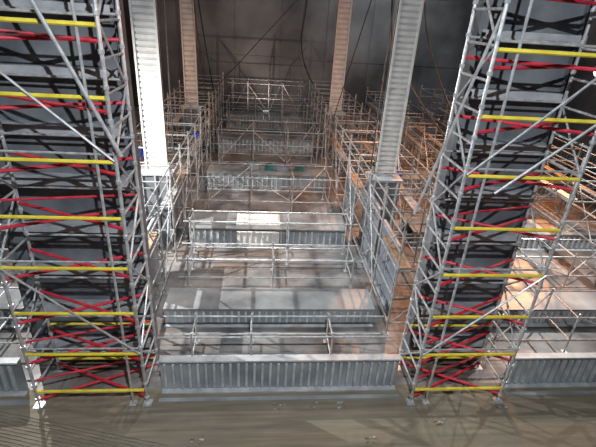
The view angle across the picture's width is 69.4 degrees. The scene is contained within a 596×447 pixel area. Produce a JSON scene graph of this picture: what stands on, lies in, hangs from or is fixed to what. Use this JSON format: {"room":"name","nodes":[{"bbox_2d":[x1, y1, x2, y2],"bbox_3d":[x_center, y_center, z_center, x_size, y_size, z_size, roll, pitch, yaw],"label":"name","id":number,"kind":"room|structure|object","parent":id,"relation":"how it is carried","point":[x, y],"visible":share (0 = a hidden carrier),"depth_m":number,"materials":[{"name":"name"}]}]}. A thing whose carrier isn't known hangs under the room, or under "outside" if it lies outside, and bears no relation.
{"room":"construction site","nodes":[
{"label":"construction site","id":0,"kind":"room"},
{"bbox_2d":[262,111,269,120],"bbox_3d":[-2.171,-7.327,29.126,0.458,0.606,0.552,-2,27,-12],"label":"floodlight","id":1,"kind":"object","parent":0,"point":[266,112],"visible":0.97,"depth_m":29.00,"materials":[{"name":"metal"}]},
{"bbox_2d":[0,106,595,446],"bbox_3d":[-0.617,0.004,17.300,42.000,0.313,41.000,1,26,-5],"label":"floor","id":2,"kind":"structure","parent":0,"point":[472,418],"depth_m":9.70,"materials":[{"name":"grey concrete"}]},
{"bbox_2d":[0,221,5,242],"bbox_3d":[-13.616,-0.030,14.516,14.600,0.680,1.320,1,26,-5],"label":"girder","id":3,"kind":"object","parent":2,"relation":"on","point":[2,234],"visible":0.02,"depth_m":14.43,"materials":[{"name":"metal"}]},
{"bbox_2d":[0,289,27,327],"bbox_3d":[-13.282,2.024,10.508,14.600,0.560,0.970,1,26,-5],"label":"girder","id":4,"kind":"object","parent":2,"relation":"on","point":[15,295],"visible":0.2,"depth_m":10.79,"materials":[{"name":"metal"}]},
{"bbox_2d":[0,357,29,396],"bbox_3d":[-13.007,3.014,8.163,14.750,0.880,0.200,1,26,-5],"label":"girder","id":5,"kind":"object","parent":2,"relation":"on","point":[13,382],"visible":1,"depth_m":8.86,"materials":[{"name":"metal"}]},
{"bbox_2d":[0,287,32,343],"bbox_3d":[-12.993,2.147,9.547,14.000,1.220,1.240,1,26,-5],"label":"guardrail","id":6,"kind":"object","parent":2,"relation":"on","point":[3,292],"visible":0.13,"depth_m":9.77,"materials":[{"name":"metal"}]},
{"bbox_2d":[0,0,159,358],"bbox_3d":[-4.364,-1.179,7.960,2.650,9.600,0.520,1,26,-5],"label":"scaffolding tower","id":7,"kind":"object","parent":2,"relation":"on","point":[16,56],"visible":0.61,"depth_m":8.03,"materials":[{"name":"metal"}]},
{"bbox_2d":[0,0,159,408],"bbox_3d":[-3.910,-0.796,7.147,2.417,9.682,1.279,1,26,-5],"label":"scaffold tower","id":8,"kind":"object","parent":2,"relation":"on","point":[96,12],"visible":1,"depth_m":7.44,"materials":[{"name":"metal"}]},
{"bbox_2d":[147,217,159,288],"bbox_3d":[-4.188,1.114,12.067,0.080,1.900,2.000,1,26,-5],"label":"panel","id":9,"kind":"object","parent":2,"relation":"on","point":[155,264],"visible":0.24,"depth_m":12.54,"materials":[{"name":"grey metal"}]},
{"bbox_2d":[128,0,179,243],"bbox_3d":[-4.404,-5.777,12.325,1.120,14.000,0.920,1,26,-5],"label":"steel column","id":10,"kind":"structure","parent":2,"relation":"on","point":[143,13],"depth_m":13.30,"materials":[{"name":"grey metal"}]},
{"bbox_2d":[137,129,175,151],"bbox_3d":[-14.408,-4.887,24.007,14.600,0.950,1.020,1,26,-5],"label":"girder","id":11,"kind":"object","parent":2,"relation":"on","point":[139,137],"visible":0.07,"depth_m":24.30,"materials":[{"name":"metal"}]},
{"bbox_2d":[134,106,182,125],"bbox_3d":[-14.848,-7.523,29.267,14.600,1.000,1.020,1,26,-5],"label":"girder","id":12,"kind":"object","parent":2,"relation":"on","point":[136,109],"visible":0.07,"depth_m":29.37,"materials":[{"name":"metal"}]},
{"bbox_2d":[136,71,223,309],"bbox_3d":[-5.451,-3.897,20.138,2.210,3.639,22.910,1,26,-5],"label":"scaffolding","id":13,"kind":"object","parent":2,"relation":"on","point":[167,201],"visible":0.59,"depth_m":16.64,"materials":[{"name":"metal"}]},
{"bbox_2d":[139,145,143,156],"bbox_3d":[-5.913,-2.917,17.087,0.672,0.468,0.480,1,26,-5],"label":"crate","id":14,"kind":"object","parent":13,"relation":"on","point":[141,150],"visible":0.05,"depth_m":16.88,"materials":[{"name":"blue plastic"}]},
{"bbox_2d":[163,0,174,156],"bbox_3d":[-3.694,-5.721,11.966,0.039,7.705,1.049,-3,27,-13],"label":"guy wire","id":15,"kind":"object","parent":13,"relation":"attached to","point":[163,0],"visible":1,"depth_m":12.45,"materials":[{"name":"black galvanised steel"}]},
{"bbox_2d":[192,131,199,137],"bbox_3d":[-4.699,-4.141,19.940,0.420,0.300,0.300,1,26,-5],"label":"crate","id":16,"kind":"object","parent":13,"relation":"on","point":[197,132],"visible":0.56,"depth_m":19.85,"materials":[{"name":"blue plastic"}]},
{"bbox_2d":[211,0,296,92],"bbox_3d":[-1.948,-10.793,24.707,0.039,5.632,8.161,22,31,32],"label":"guy wire","id":17,"kind":"object","parent":13,"relation":"attached to","point":[296,0],"visible":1,"depth_m":24.33,"materials":[{"name":"black metal"}]},
{"bbox_2d":[177,165,184,222],"bbox_3d":[-4.579,-1.145,16.734,0.080,1.800,1.600,1,26,-5],"label":"panel","id":18,"kind":"object","parent":2,"relation":"on","point":[178,198],"visible":0.31,"depth_m":16.61,"materials":[{"name":"grey metal"}]},
{"bbox_2d":[179,0,203,151],"bbox_3d":[-5.603,-10.525,21.847,1.120,14.000,0.920,1,26,-5],"label":"steel column","id":19,"kind":"structure","parent":2,"relation":"on","point":[187,17],"depth_m":22.83,"materials":[{"name":"grey metal"}]},
{"bbox_2d":[237,231,278,247],"bbox_3d":[-1.392,0.577,14.995,1.450,0.620,0.090,1,26,-5],"label":"panel","id":20,"kind":"object","parent":2,"relation":"on","point":[248,237],"visible":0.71,"depth_m":14.95,"materials":[{"name":"grey metal"}]},
{"bbox_2d":[226,110,304,130],"bbox_3d":[-2.305,-7.269,30.443,5.500,1.000,1.020,1,26,-5],"label":"girder","id":21,"kind":"object","parent":2,"relation":"on","point":[236,124],"visible":0.68,"depth_m":30.11,"materials":[{"name":"metal"}]},
{"bbox_2d":[222,94,309,134],"bbox_3d":[-2.002,-6.714,27.621,5.500,2.520,2.140,1,26,-5],"label":"guardrail","id":22,"kind":"object","parent":2,"relation":"on","point":[229,95],"visible":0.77,"depth_m":27.28,"materials":[{"name":"metal"}]},
{"bbox_2d":[206,164,326,192],"bbox_3d":[-1.458,-2.130,20.302,5.500,0.800,1.220,1,26,-5],"label":"girder","id":23,"kind":"object","parent":2,"relation":"on","point":[218,170],"visible":0.9,"depth_m":19.89,"materials":[{"name":"metal"}]},
{"bbox_2d":[245,160,258,170],"bbox_3d":[-2.127,-2.748,20.062,0.630,0.440,0.450,1,26,-5],"label":"crate","id":24,"kind":"object","parent":23,"relation":"on","point":[254,167],"visible":0.93,"depth_m":19.93,"materials":[{"name":"metal"}]},
{"bbox_2d":[265,163,274,170],"bbox_3d":[-1.333,-2.682,20.162,0.462,0.328,0.330,1,26,-5],"label":"crate","id":25,"kind":"object","parent":23,"relation":"on","point":[267,167],"visible":0.75,"depth_m":20.05,"materials":[{"name":"teal plastic"}]},
{"bbox_2d":[276,162,288,171],"bbox_3d":[-0.725,-2.676,20.104,0.630,0.440,0.450,1,26,-5],"label":"crate","id":26,"kind":"object","parent":23,"relation":"on","point":[278,168],"visible":0.95,"depth_m":19.96,"materials":[{"name":"metal"}]},
{"bbox_2d":[295,166,303,171],"bbox_3d":[0.059,-2.628,20.305,0.378,0.272,0.270,1,26,-5],"label":"crate","id":27,"kind":"object","parent":23,"relation":"on","point":[297,168],"visible":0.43,"depth_m":20.22,"materials":[{"name":"teal plastic"}]},
{"bbox_2d":[219,133,313,155],"bbox_3d":[-1.865,-4.633,25.183,5.500,0.950,1.020,1,26,-5],"label":"girder","id":28,"kind":"object","parent":2,"relation":"on","point":[228,138],"visible":0.88,"depth_m":24.84,"materials":[{"name":"metal"}]},
{"bbox_2d":[228,77,304,113],"bbox_3d":[-2.356,-9.064,31.910,5.500,2.920,1.940,1,26,-5],"label":"guardrail","id":29,"kind":"object","parent":2,"relation":"on","point":[233,78],"visible":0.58,"depth_m":31.71,"materials":[{"name":"metal"}]},
{"bbox_2d":[189,212,346,247],"bbox_3d":[-1.074,0.223,15.691,5.500,0.680,1.320,1,26,-5],"label":"girder","id":30,"kind":"object","parent":2,"relation":"on","point":[205,232],"visible":0.8,"depth_m":15.30,"materials":[{"name":"metal"}]},
{"bbox_2d":[236,213,279,225],"bbox_3d":[-1.429,-0.140,15.537,1.550,0.055,0.900,1,26,-5],"label":"panel","id":31,"kind":"object","parent":30,"relation":"on","point":[244,217],"visible":1,"depth_m":15.53,"materials":[{"name":"white"}]},
{"bbox_2d":[212,118,323,167],"bbox_3d":[-1.566,-4.010,22.394,5.500,2.320,2.140,1,26,-5],"label":"guardrail","id":32,"kind":"object","parent":2,"relation":"on","point":[221,119],"visible":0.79,"depth_m":21.95,"materials":[{"name":"metal"}]},
{"bbox_2d":[163,288,374,326],"bbox_3d":[-0.739,2.277,11.684,5.500,0.560,0.970,1,26,-5],"label":"girder","id":33,"kind":"object","parent":2,"relation":"on","point":[179,301],"visible":0.81,"depth_m":11.44,"materials":[{"name":"metal"}]},
{"bbox_2d":[200,161,337,214],"bbox_3d":[-1.220,-1.526,18.170,5.500,1.620,1.740,1,26,-5],"label":"guardrail","id":34,"kind":"object","parent":2,"relation":"on","point":[211,162],"visible":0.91,"depth_m":17.78,"materials":[{"name":"metal"}]},
{"bbox_2d":[177,241,363,287],"bbox_3d":[-0.816,1.246,13.254,5.500,1.020,1.040,1,26,-5],"label":"guardrail","id":35,"kind":"object","parent":2,"relation":"on","point":[273,260],"visible":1,"depth_m":13.02,"materials":[{"name":"metal"}]},
{"bbox_2d":[183,208,357,265],"bbox_3d":[-0.887,0.446,14.194,5.500,1.620,0.840,1,26,-5],"label":"guardrail","id":36,"kind":"object","parent":2,"relation":"on","point":[287,248],"visible":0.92,"depth_m":14.14,"materials":[{"name":"metal"}]},
{"bbox_2d":[157,313,390,356],"bbox_3d":[-0.527,2.754,10.388,5.400,0.870,0.840,1,26,-5],"label":"guardrail","id":37,"kind":"object","parent":2,"relation":"on","point":[196,341],"visible":0.81,"depth_m":10.30,"materials":[{"name":"metal"}]},
{"bbox_2d":[158,354,401,393],"bbox_3d":[-0.345,3.270,9.350,5.150,0.880,0.200,1,26,-5],"label":"girder","id":38,"kind":"object","parent":2,"relation":"on","point":[364,372],"visible":1,"depth_m":9.33,"materials":[{"name":"metal"}]},
{"bbox_2d":[0,390,595,405],"bbox_3d":[0.053,3.787,9.337,40.000,0.010,0.120,1,26,-5],"label":"floor strip","id":39,"kind":"object","parent":2,"relation":"on","point":[246,398],"visible":1,"depth_m":9.34,"materials":[{"name":"concrete"}]},
{"bbox_2d":[321,0,352,156],"bbox_3d":[2.361,-10.364,22.594,1.120,14.000,0.920,1,26,-5],"label":"steel column","id":40,"kind":"structure","parent":2,"relation":"on","point":[344,9],"depth_m":23.41,"materials":[{"name":"grey metal"}]},
{"bbox_2d":[190,401,507,443],"bbox_3d":[1.259,4.081,8.878,6.737,0.030,1.024,1,26,-5],"label":"debris","id":41,"kind":"object","parent":2,"relation":"on","point":[341,402],"visible":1,"depth_m":9.03,"materials":[{"name":"metal"}]},
{"bbox_2d":[344,166,357,226],"bbox_3d":[2.128,-1.143,17.521,0.080,1.900,2.000,1,26,-5],"label":"panel","id":42,"kind":"object","parent":2,"relation":"on","point":[346,205],"visible":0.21,"depth_m":17.57,"materials":[{"name":"grey metal"}]},
{"bbox_2d":[306,80,435,334],"bbox_3d":[2.538,-3.737,20.886,2.060,3.641,22.910,1,26,-5],"label":"scaffolding","id":43,"kind":"object","parent":2,"relation":"on","point":[402,262],"visible":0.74,"depth_m":15.04,"materials":[{"name":"metal"}]},
{"bbox_2d":[334,0,371,115],"bbox_3d":[2.789,-8.460,18.426,1.788,7.709,0.039,1,26,-5],"label":"guy wire","id":44,"kind":"object","parent":43,"relation":"attached to","point":[371,0],"visible":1,"depth_m":18.93,"materials":[{"name":"black metal"}]},
{"bbox_2d":[370,0,394,168],"bbox_3d":[2.534,-5.263,11.873,0.039,7.703,0.560,9,26,10],"label":"guy wire","id":45,"kind":"object","parent":43,"relation":"attached to","point":[394,0],"visible":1,"depth_m":12.34,"materials":[{"name":"black metal"}]},
{"bbox_2d":[398,0,406,147],"bbox_3d":[4.390,-7.758,18.347,0.038,6.731,9.096,4,26,1],"label":"guy wire","id":46,"kind":"object","parent":43,"relation":"on","point":[398,0],"visible":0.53,"depth_m":16.03,"materials":[{"name":"black metal"}]},
{"bbox_2d":[362,191,382,273],"bbox_3d":[2.409,0.273,14.217,0.080,2.300,1.600,1,26,-5],"label":"panel","id":47,"kind":"object","parent":2,"relation":"on","point":[376,219],"visible":0.64,"depth_m":13.95,"materials":[{"name":"grey metal"}]},
{"bbox_2d":[374,219,400,314],"bbox_3d":[2.559,1.226,12.407,0.080,2.200,1.700,1,26,-5],"label":"panel","id":48,"kind":"object","parent":2,"relation":"on","point":[388,270],"visible":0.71,"depth_m":12.45,"materials":[{"name":"grey metal"}]},
{"bbox_2d":[359,0,424,246],"bbox_3d":[3.261,-5.622,13.044,1.120,14.000,0.920,1,26,-5],"label":"steel column","id":49,"kind":"structure","parent":2,"relation":"on","point":[409,12],"depth_m":13.81,"materials":[{"name":"grey metal"}]},
{"bbox_2d":[343,116,448,136],"bbox_3d":[10.785,-7.005,31.670,15.900,1.000,1.020,1,26,-5],"label":"girder","id":50,"kind":"object","parent":2,"relation":"on","point":[351,117],"visible":0.09,"depth_m":30.97,"materials":[{"name":"metal"}]},
{"bbox_2d":[364,87,446,208],"bbox_3d":[6.294,-4.616,23.871,1.760,3.040,16.960,1,26,-5],"label":"walkway","id":51,"kind":"object","parent":2,"relation":"on","point":[421,149],"visible":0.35,"depth_m":22.62,"materials":[{"name":"metal"}]},
{"bbox_2d":[347,123,565,145],"bbox_3d":[10.870,-5.760,28.891,15.200,1.220,1.240,1,26,-5],"label":"guardrail","id":52,"kind":"object","parent":2,"relation":"on","point":[413,136],"visible":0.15,"depth_m":28.76,"materials":[{"name":"metal"}]},
{"bbox_2d":[351,138,595,165],"bbox_3d":[11.225,-4.369,26.410,15.900,0.950,1.020,1,26,-5],"label":"girder","id":53,"kind":"object","parent":2,"relation":"on","point":[408,144],"visible":0.18,"depth_m":25.96,"materials":[{"name":"metal"}]},
{"bbox_2d":[369,149,595,176],"bbox_3d":[11.318,-3.102,23.531,15.200,1.220,1.240,1,26,-5],"label":"guardrail","id":54,"kind":"object","parent":2,"relation":"on","point":[405,163],"visible":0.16,"depth_m":23.38,"materials":[{"name":"metal"}]},
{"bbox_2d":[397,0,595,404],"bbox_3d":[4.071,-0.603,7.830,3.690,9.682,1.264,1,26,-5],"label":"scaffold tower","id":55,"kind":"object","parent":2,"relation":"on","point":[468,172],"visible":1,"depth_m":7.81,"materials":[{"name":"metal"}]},
{"bbox_2d":[397,183,595,219],"bbox_3d":[11.692,-0.887,19.064,15.200,1.220,1.240,1,26,-5],"label":"guardrail","id":56,"kind":"object","parent":2,"relation":"on","point":[586,198],"visible":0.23,"depth_m":18.64,"materials":[{"name":"metal"}]},
{"bbox_2d":[399,171,595,199],"bbox_3d":[11.632,-1.865,21.529,15.900,0.800,1.220,1,26,-5],"label":"girder","id":57,"kind":"object","parent":2,"relation":"on","point":[415,178],"visible":0.16,"depth_m":21.09,"materials":[{"name":"metal"}]},
{"bbox_2d":[403,0,593,356],"bbox_3d":[3.902,-0.990,8.690,1.950,9.600,0.520,1,26,-5],"label":"scaffolding tower","id":58,"kind":"object","parent":2,"relation":"on","point":[548,20],"visible":0.64,"depth_m":8.43,"materials":[{"name":"metal"}]},
{"bbox_2d":[402,217,595,251],"bbox_3d":[12.016,0.488,16.919,15.900,0.680,1.320,1,26,-5],"label":"girder","id":59,"kind":"object","parent":2,"relation":"on","point":[527,245],"visible":0.38,"depth_m":16.29,"materials":[{"name":"metal"}]},
{"bbox_2d":[415,84,595,284],"bbox_3d":[10.196,-3.331,21.085,1.860,3.647,21.760,1,26,-5],"label":"walkway","id":60,"kind":"object","parent":2,"relation":"on","point":[564,194],"visible":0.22,"depth_m":17.10,"materials":[{"name":"metal"}]},
{"bbox_2d":[487,288,595,352],"bbox_3d":[12.291,2.657,11.917,15.200,1.220,1.240,1,26,-5],"label":"guardrail","id":61,"kind":"object","parent":2,"relation":"on","point":[578,317],"visible":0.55,"depth_m":11.04,"materials":[{"name":"metal"}]},
{"bbox_2d":[492,291,595,326],"bbox_3d":[12.351,2.542,12.911,15.900,0.560,0.970,1,26,-5],"label":"girder","id":62,"kind":"object","parent":2,"relation":"on","point":[576,301],"visible":0.48,"depth_m":12.14,"materials":[{"name":"metal"}]},
{"bbox_2d":[501,353,595,387],"bbox_3d":[12.626,3.532,10.565,15.750,0.880,0.200,1,26,-5],"label":"girder","id":63,"kind":"object","parent":2,"relation":"on","point":[529,370],"visible":0.89,"depth_m":9.93,"materials":[{"name":"metal"}]},
{"bbox_2d":[506,237,595,286],"bbox_3d":[12.066,1.328,14.597,15.200,1.220,1.240,1,26,-5],"label":"guardrail","id":64,"kind":"object","parent":2,"relation":"on","point":[572,256],"visible":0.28,"depth_m":13.91,"materials":[{"name":"metal"}]},
{"bbox_2d":[123,0,472,119],"bbox_3d":[-1.736,-15.531,32.578,42.600,14.600,0.370,1,26,-5],"label":"wall","id":65,"kind":"structure","parent":0,"point":[232,28],"depth_m":33.62,"materials":[{"name":"grey concrete"}]},
{"bbox_2d":[553,12,595,146],"bbox_3d":[20.860,-5.973,16.134,0.300,14.600,41.000,1,26,-5],"label":"wall","id":66,"kind":"structure","parent":0,"point":[585,101],"depth_m":29.37,"materials":[{"name":"grey concrete"}]},
{"bbox_3d":[0.230,-12.807,11.018,42.000,0.300,41.000,1,26,-5],"label":"ceiling","id":67,"kind":"structure","parent":0,"visible":0},
{"bbox_2d":[193,0,207,98],"bbox_3d":[-4.462,-10.878,18.858,0.660,10.606,0.060,1,26,-5],"label":"hanging cable","id":68,"kind":"object","parent":67,"relation":"hanging from","point":[193,0],"visible":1,"depth_m":20.13,"materials":[{"name":"black rubber"}]},
{"bbox_2d":[198,0,213,89],"bbox_3d":[-5.362,-12.906,22.879,0.281,10.628,3.614,-15,32,-34],"label":"hanging cable","id":69,"kind":"object","parent":67,"relation":"hanging from","point":[198,0],"visible":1,"depth_m":23.84,"materials":[{"name":"black rubber"}]},
{"bbox_2d":[301,0,313,83],"bbox_3d":[0.987,-14.135,26.260,1.368,10.632,0.633,26,33,37],"label":"hanging cable","id":70,"kind":"object","parent":67,"relation":"hanging from","point":[306,0],"visible":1,"depth_m":27.72,"materials":[{"name":"black rubber"}]},
{"bbox_2d":[391,0,444,137],"bbox_3d":[4.663,-8.733,15.960,0.972,10.832,4.674,-14,31,-32],"label":"hanging cable","id":71,"kind":"object","parent":67,"relation":"hanging from","point":[413,90],"visible":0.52,"depth_m":16.95,"materials":[{"name":"black rubber"}]},
{"bbox_2d":[424,1,450,110],"bbox_3d":[5.445,-7.562,14.240,3.498,11.318,0.396,9,26,10],"label":"hanging cable","id":72,"kind":"object","parent":67,"relation":"hanging from","point":[424,1],"visible":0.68,"depth_m":15.30,"materials":[{"name":"black rubber"}]}
]}

